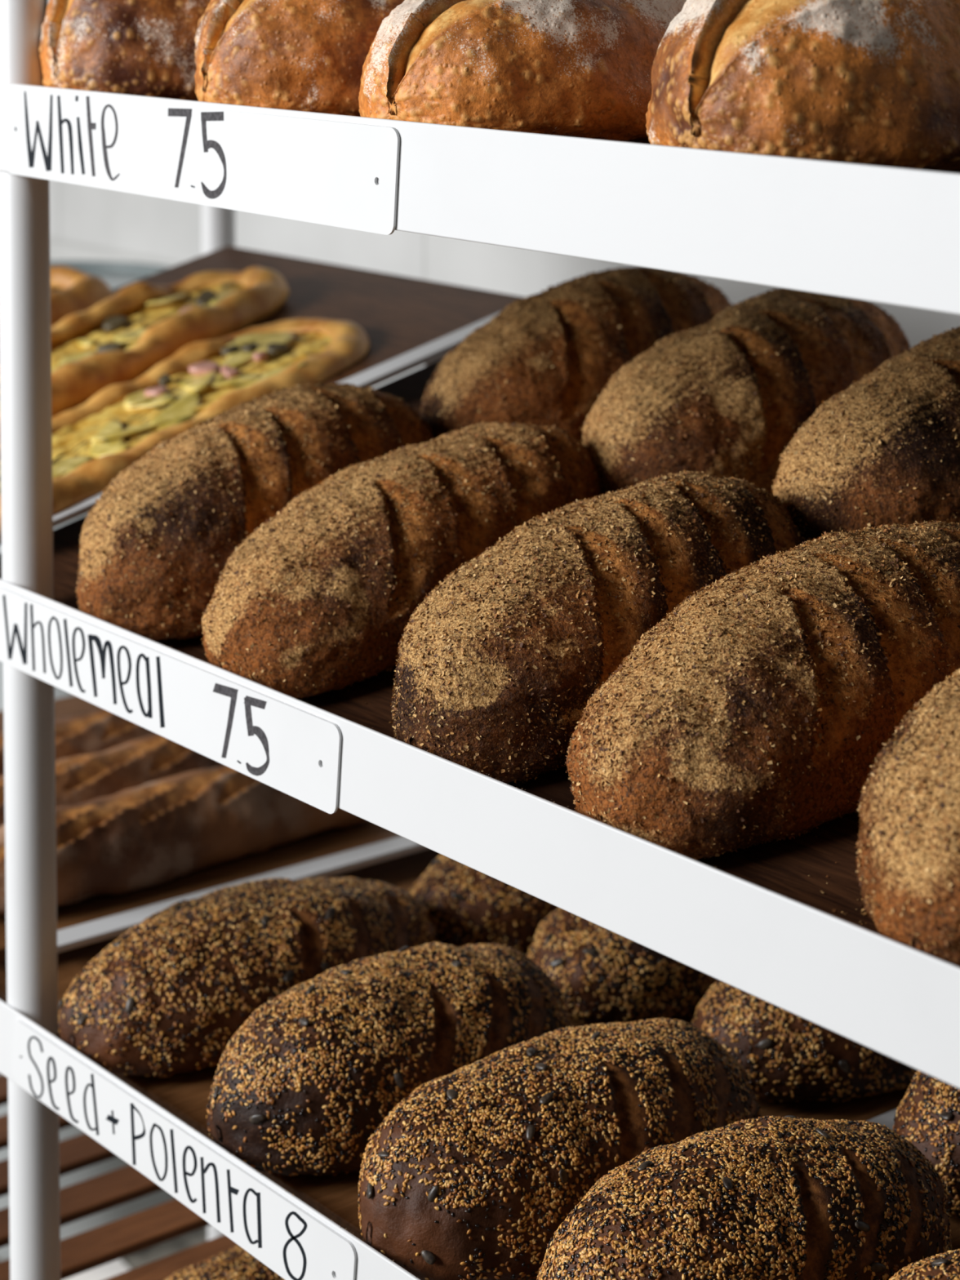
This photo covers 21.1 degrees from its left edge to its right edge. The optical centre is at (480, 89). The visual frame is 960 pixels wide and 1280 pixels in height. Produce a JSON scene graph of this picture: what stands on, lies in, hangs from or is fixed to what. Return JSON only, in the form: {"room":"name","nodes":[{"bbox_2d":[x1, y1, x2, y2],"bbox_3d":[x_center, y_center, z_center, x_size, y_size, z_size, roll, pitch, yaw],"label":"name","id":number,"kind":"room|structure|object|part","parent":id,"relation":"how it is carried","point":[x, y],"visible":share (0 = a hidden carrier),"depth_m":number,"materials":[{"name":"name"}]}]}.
{"room":"food shop","nodes":[
{"label":"food shop","id":0,"kind":"room"},
{"bbox_2d":[0,1226,208,1269],"bbox_3d":[-1.385,1.490,1.554,4.060,0.050,7.000,-3,5,-39],"label":"floor","id":1,"kind":"structure","parent":0,"point":[149,1255],"depth_m":3.06,"materials":[{"name":"concrete"}]},
{"bbox_2d":[0,260,175,1260],"bbox_3d":[-0.499,0.795,3.108,0.318,1.146,0.318,-3,5,-39],"label":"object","id":2,"kind":"structure","parent":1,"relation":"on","point":[116,274],"depth_m":3.02,"materials":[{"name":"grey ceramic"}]},
{"bbox_2d":[63,1258,130,1279],"bbox_3d":[-0.488,1.371,3.042,0.090,0.004,0.250,-2,4,-33],"label":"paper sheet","id":3,"kind":"object","parent":1,"relation":"on","point":[117,1267],"visible":0.02,"depth_m":2.99,"materials":[{"name":"white paper"}]},
{"bbox_2d":[0,0,959,1279],"bbox_3d":[0.088,0.486,1.682,0.592,1.930,1.827,-3,5,-39],"label":"rack","id":4,"kind":"object","parent":1,"relation":"on","point":[888,235],"visible":0.29,"depth_m":1.28,"materials":[{"name":"white metal"}]},
{"bbox_3d":[-0.300,0.484,1.724,0.034,1.930,0.034,-3,5,-39],"label":"post","id":5,"kind":"part","parent":4,"relation":"part of","materials":[{"name":"white metal"}]},
{"bbox_2d":[0,1074,237,1279],"bbox_3d":[0.088,0.888,1.709,0.515,0.008,1.733,-3,5,-39],"label":"slatted shelf","id":6,"kind":"object","parent":4,"relation":"on","point":[82,1252],"visible":0.02,"depth_m":1.98,"materials":[{"name":"brown wood"}]},
{"bbox_2d":[164,1244,284,1279],"bbox_3d":[-0.141,0.832,1.739,0.143,0.102,0.257,3,5,44],"label":"loaf","id":7,"kind":"object","parent":6,"relation":"on","point":[236,1263],"visible":0.23,"depth_m":1.72,"materials":[{"name":"brown food"}]},
{"bbox_2d":[0,586,342,813],"bbox_3d":[-0.207,0.361,1.567,0.002,0.051,0.420,-3,5,-39],"label":"price sign","id":8,"kind":"object","parent":4,"relation":"attached to","point":[278,744],"visible":1,"depth_m":1.53,"materials":[{"name":"white plastic"}]},
{"bbox_2d":[11,1019,356,1279],"bbox_3d":[-0.189,0.647,1.562,0.002,0.048,0.386,-3,5,-39],"label":"price sign","id":9,"kind":"object","parent":4,"relation":"attached to","point":[294,1244],"visible":1,"depth_m":1.54,"materials":[{"name":"white plastic"}]},
{"bbox_2d":[0,695,399,960],"bbox_3d":[-0.309,0.592,2.175,0.507,0.010,0.500,-3,5,-39],"label":"board","id":10,"kind":"object","parent":4,"relation":"attached to","point":[329,842],"visible":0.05,"depth_m":1.99,"materials":[{"name":"brown wood"}]},
{"bbox_2d":[0,707,154,775],"bbox_3d":[-0.344,0.555,2.144,0.438,0.069,0.092,-3,5,-40],"label":"baguette","id":11,"kind":"object","parent":10,"relation":"on","point":[100,731],"visible":0.09,"depth_m":2.13,"materials":[{"name":"brown food"}]},
{"bbox_2d":[0,733,222,826],"bbox_3d":[-0.295,0.559,2.066,0.445,0.069,0.092,-3,5,-40],"label":"baguette","id":12,"kind":"object","parent":10,"relation":"on","point":[79,779],"visible":0.16,"depth_m":2.04,"materials":[{"name":"brown food"}]},
{"bbox_2d":[0,764,367,915],"bbox_3d":[-0.229,0.565,2.000,0.400,0.066,0.089,-3,5,-41],"label":"baguette","id":13,"kind":"object","parent":10,"relation":"on","point":[158,832],"visible":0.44,"depth_m":1.95,"materials":[{"name":"brown food"}]},
{"bbox_2d":[6,88,399,235],"bbox_3d":[-0.174,0.038,1.506,0.002,0.058,0.420,-3,5,-39],"label":"price sign","id":14,"kind":"object","parent":4,"relation":"attached to","point":[325,172],"visible":1,"depth_m":1.48,"materials":[{"name":"white plastic"}]},
{"bbox_3d":[-0.141,0.648,1.506,0.003,0.050,1.827,-3,5,-39],"label":"rail","id":15,"kind":"part","parent":4,"relation":"part of","materials":[{"name":"white metal"}]},
{"bbox_3d":[-0.257,0.433,2.553,0.034,1.930,0.034,-3,5,-39],"label":"post","id":16,"kind":"part","parent":4,"relation":"part of","materials":[{"name":"white metal"}]},
{"bbox_2d":[44,1030,417,1277],"bbox_3d":[-0.004,0.633,1.335,0.003,0.001,0.887,-3,5,-39],"label":"crumbs","id":17,"kind":"object","parent":4,"relation":"on","point":[45,1030],"visible":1,"depth_m":1.47,"materials":[{"name":"brown food"}]},
{"bbox_2d":[0,245,526,545],"bbox_3d":[-0.294,0.237,2.137,0.509,0.134,0.458,-3,5,-39],"label":"board","id":18,"kind":"object","parent":4,"relation":"attached to","point":[398,315],"visible":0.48,"depth_m":2.19,"materials":[{"name":"brown wood"}]},
{"bbox_2d":[50,266,113,327],"bbox_3d":[-0.491,0.235,2.244,0.144,0.124,0.409,3,5,41],"label":"flatbread","id":19,"kind":"object","parent":18,"relation":"on","point":[73,291],"visible":0.38,"depth_m":2.31,"materials":[{"name":"brown food"}]},
{"bbox_2d":[0,266,289,442],"bbox_3d":[-0.330,0.224,2.142,0.155,0.121,0.410,3,5,42],"label":"flatbread","id":20,"kind":"object","parent":18,"relation":"on","point":[207,305],"visible":0.77,"depth_m":2.17,"materials":[{"name":"yellow food"}]},
{"bbox_2d":[0,317,369,542],"bbox_3d":[-0.260,0.256,1.975,0.163,0.121,0.428,3,5,43],"label":"flatbread","id":21,"kind":"object","parent":18,"relation":"on","point":[202,380],"visible":0.8,"depth_m":2.00,"materials":[{"name":"yellow food"}]},
{"bbox_2d":[0,358,543,787],"bbox_3d":[0.021,0.290,1.748,0.510,0.137,0.606,-3,5,-39],"label":"board","id":22,"kind":"object","parent":4,"relation":"attached to","point":[366,703],"visible":0.02,"depth_m":1.63,"materials":[{"name":"brown wood"}]},
{"bbox_2d":[75,382,434,640],"bbox_3d":[-0.142,0.274,1.709,0.279,0.150,0.156,-3,5,-40],"label":"loaf","id":23,"kind":"object","parent":22,"relation":"on","point":[155,546],"visible":0.62,"depth_m":1.63,"materials":[{"name":"brown food"}]},
{"bbox_2d":[200,421,603,698],"bbox_3d":[-0.042,0.283,1.598,0.294,0.140,0.152,-3,5,-42],"label":"loaf","id":24,"kind":"object","parent":22,"relation":"on","point":[321,597],"visible":0.82,"depth_m":1.52,"materials":[{"name":"brown food"}]},
{"bbox_2d":[417,266,733,444],"bbox_3d":[0.074,0.201,1.857,0.273,0.141,0.160,-2,4,-29],"label":"loaf","id":25,"kind":"object","parent":22,"relation":"on","point":[548,355],"visible":0.59,"depth_m":1.79,"materials":[{"name":"brown food"}]},
{"bbox_2d":[390,470,804,784],"bbox_3d":[0.072,0.292,1.446,0.282,0.141,0.153,-3,4,-35],"label":"loaf","id":26,"kind":"object","parent":22,"relation":"on","point":[498,666],"visible":0.73,"depth_m":1.37,"materials":[{"name":"brown food"}]},
{"bbox_2d":[581,287,911,494],"bbox_3d":[0.183,0.207,1.724,0.281,0.139,0.154,-3,5,-43],"label":"loaf","id":27,"kind":"object","parent":22,"relation":"on","point":[724,396],"visible":0.68,"depth_m":1.66,"materials":[{"name":"brown food"}]},
{"bbox_2d":[770,325,959,542],"bbox_3d":[0.299,0.215,1.580,0.161,0.148,0.284,3,5,42],"label":"loaf","id":28,"kind":"object","parent":22,"relation":"on","point":[884,448],"visible":0.67,"depth_m":1.50,"materials":[{"name":"brown food"}]},
{"bbox_3d":[0.290,0.248,1.830,0.005,0.036,1.827,-3,5,-39],"label":"rail","id":29,"kind":"part","parent":4,"relation":"part of","materials":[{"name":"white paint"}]},
{"bbox_2d":[0,848,909,1240],"bbox_3d":[0.007,0.640,1.785,0.507,0.014,0.566,-3,5,-39],"label":"board","id":30,"kind":"object","parent":4,"relation":"attached to","point":[185,1095],"visible":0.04,"depth_m":1.64,"materials":[{"name":"brown wood"}]},
{"bbox_2d":[57,876,437,1077],"bbox_3d":[-0.153,0.591,1.755,0.148,0.089,0.288,3,5,44],"label":"loaf","id":31,"kind":"object","parent":30,"relation":"on","point":[168,996],"visible":0.81,"depth_m":1.69,"materials":[{"name":"brown food"}]},
{"bbox_2d":[205,941,570,1175],"bbox_3d":[-0.053,0.595,1.609,0.260,0.099,0.142,-2,4,-33],"label":"loaf","id":32,"kind":"object","parent":30,"relation":"on","point":[303,1086],"visible":0.9,"depth_m":1.55,"materials":[{"name":"brown food"}]},
{"bbox_2d":[408,853,558,955],"bbox_3d":[0.057,0.583,1.915,0.248,0.084,0.130,-2,4,-31],"label":"loaf","id":33,"kind":"object","parent":30,"relation":"on","point":[465,905],"visible":0.2,"depth_m":1.84,"materials":[{"name":"brown food"}]},
{"bbox_2d":[357,1017,760,1279],"bbox_3d":[0.050,0.602,1.492,0.272,0.098,0.145,-3,5,-41],"label":"loaf","id":34,"kind":"object","parent":30,"relation":"on","point":[473,1174],"visible":0.9,"depth_m":1.43,"materials":[{"name":"brown food"}]},
{"bbox_2d":[527,907,717,1025],"bbox_3d":[0.137,0.590,1.819,0.254,0.083,0.139,-3,5,-40],"label":"loaf","id":35,"kind":"object","parent":30,"relation":"on","point":[602,975],"visible":0.23,"depth_m":1.74,"materials":[{"name":"brown food"}]},
{"bbox_2d":[691,979,917,1102],"bbox_3d":[0.245,0.596,1.686,0.243,0.086,0.126,-2,4,-27],"label":"loaf","id":36,"kind":"object","parent":30,"relation":"on","point":[787,1056],"visible":0.34,"depth_m":1.61,"materials":[{"name":"brown food"}]},
{"bbox_3d":[-0.141,0.362,1.489,0.003,0.051,1.827,-3,5,-39],"label":"rail","id":37,"kind":"part","parent":4,"relation":"part of","materials":[{"name":"white metal"}]},
{"bbox_3d":[-0.141,0.037,1.469,0.003,0.058,1.827,-3,5,-39],"label":"rail","id":38,"kind":"part","parent":4,"relation":"part of","materials":[{"name":"white metal"}]},
{"bbox_2d":[41,595,957,966],"bbox_3d":[0.000,0.347,1.313,0.003,0.001,0.899,-3,5,-39],"label":"crumbs","id":39,"kind":"object","parent":4,"relation":"on","point":[42,595],"visible":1,"depth_m":1.28,"materials":[{"name":"brown food"}]},
{"bbox_2d":[520,765,879,933],"bbox_3d":[0.423,0.321,1.250,0.510,0.137,0.672,-3,5,-39],"label":"board","id":40,"kind":"object","parent":4,"relation":"attached to","point":[783,867],"visible":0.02,"depth_m":1.24,"materials":[{"name":"brown wood"}]},
{"bbox_2d":[178,649,866,924],"bbox_3d":[0.130,0.335,1.407,0.269,0.066,0.883,-3,5,-39],"label":"crumbs","id":41,"kind":"object","parent":40,"relation":"on","point":[821,891],"visible":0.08,"depth_m":1.19,"materials":[{"name":"brown food"}]},
{"bbox_2d":[564,520,959,860],"bbox_3d":[0.173,0.303,1.336,0.298,0.136,0.158,-3,5,-42],"label":"loaf","id":42,"kind":"object","parent":40,"relation":"on","point":[760,708],"visible":0.88,"depth_m":1.26,"materials":[{"name":"brown food"}]},
{"bbox_2d":[854,666,959,966],"bbox_3d":[0.278,0.307,1.185,0.275,0.141,0.157,-3,5,-43],"label":"loaf","id":43,"kind":"object","parent":40,"relation":"on","point":[908,861],"visible":0.94,"depth_m":1.11,"materials":[{"name":"brown food"}]},
{"bbox_2d":[949,1215,959,1250],"bbox_3d":[0.417,0.672,1.277,0.507,0.014,0.688,-3,5,-39],"label":"board","id":44,"kind":"object","parent":4,"relation":"attached to","point":[954,1221],"visible":0.02,"depth_m":1.47,"materials":[{"name":"brown wood"}]},
{"bbox_2d":[536,1115,951,1279],"bbox_3d":[0.141,0.606,1.368,0.251,0.106,0.139,-2,4,-33],"label":"loaf","id":45,"kind":"object","parent":44,"relation":"on","point":[789,1197],"visible":0.98,"depth_m":1.33,"materials":[{"name":"brown food"}]},
{"bbox_2d":[888,1248,959,1279],"bbox_3d":[0.253,0.615,1.243,0.273,0.103,0.146,-3,5,-42],"label":"loaf","id":46,"kind":"object","parent":44,"relation":"on","point":[945,1265],"visible":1,"depth_m":1.24,"materials":[{"name":"brown food"}]},
{"bbox_2d":[891,1070,959,1217],"bbox_3d":[0.350,0.602,1.554,0.251,0.090,0.126,-2,4,-34],"label":"loaf","id":47,"kind":"object","parent":44,"relation":"on","point":[927,1116],"visible":0.5,"depth_m":1.49,"materials":[{"name":"brown food"}]},
{"bbox_3d":[0.038,0.019,1.709,0.507,0.014,0.550,-3,5,-39],"label":"board","id":48,"kind":"object","parent":4,"relation":"attached to","visible":0},
{"bbox_2d":[39,0,210,101],"bbox_3d":[-0.173,-0.051,1.721,0.264,0.126,0.181,-3,5,-42],"label":"loaf","id":49,"kind":"object","parent":48,"relation":"on","point":[135,47],"visible":0.27,"depth_m":1.62,"materials":[{"name":"brown food"}]},
{"bbox_2d":[194,0,404,116],"bbox_3d":[-0.047,-0.043,1.575,0.280,0.128,0.179,-2,4,-35],"label":"loaf","id":50,"kind":"object","parent":48,"relation":"on","point":[308,55],"visible":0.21,"depth_m":1.48,"materials":[{"name":"brown food"}]},
{"bbox_2d":[358,0,686,143],"bbox_3d":[0.050,-0.024,1.444,0.263,0.106,0.180,-3,5,-41],"label":"loaf","id":51,"kind":"object","parent":48,"relation":"on","point":[582,68],"visible":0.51,"depth_m":1.35,"materials":[{"name":"brown food"}]},
{"bbox_3d":[0.422,0.049,1.232,0.507,0.014,0.672,-3,5,-39],"label":"shelf board","id":52,"kind":"object","parent":4,"relation":"on","visible":0},
{"bbox_2d":[645,0,959,173],"bbox_3d":[0.199,-0.022,1.267,0.275,0.122,0.176,-3,5,-41],"label":"loaf","id":53,"kind":"object","parent":52,"relation":"on","point":[874,82],"visible":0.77,"depth_m":1.17,"materials":[{"name":"brown food"}]},
{"bbox_2d":[47,0,959,388],"bbox_3d":[0.173,-0.059,2.715,0.060,2.900,7.000,-3,5,-39],"label":"wall","id":54,"kind":"structure","parent":0,"point":[87,223],"depth_m":3.13,"materials":[{"name":"white paint"}]}
]}

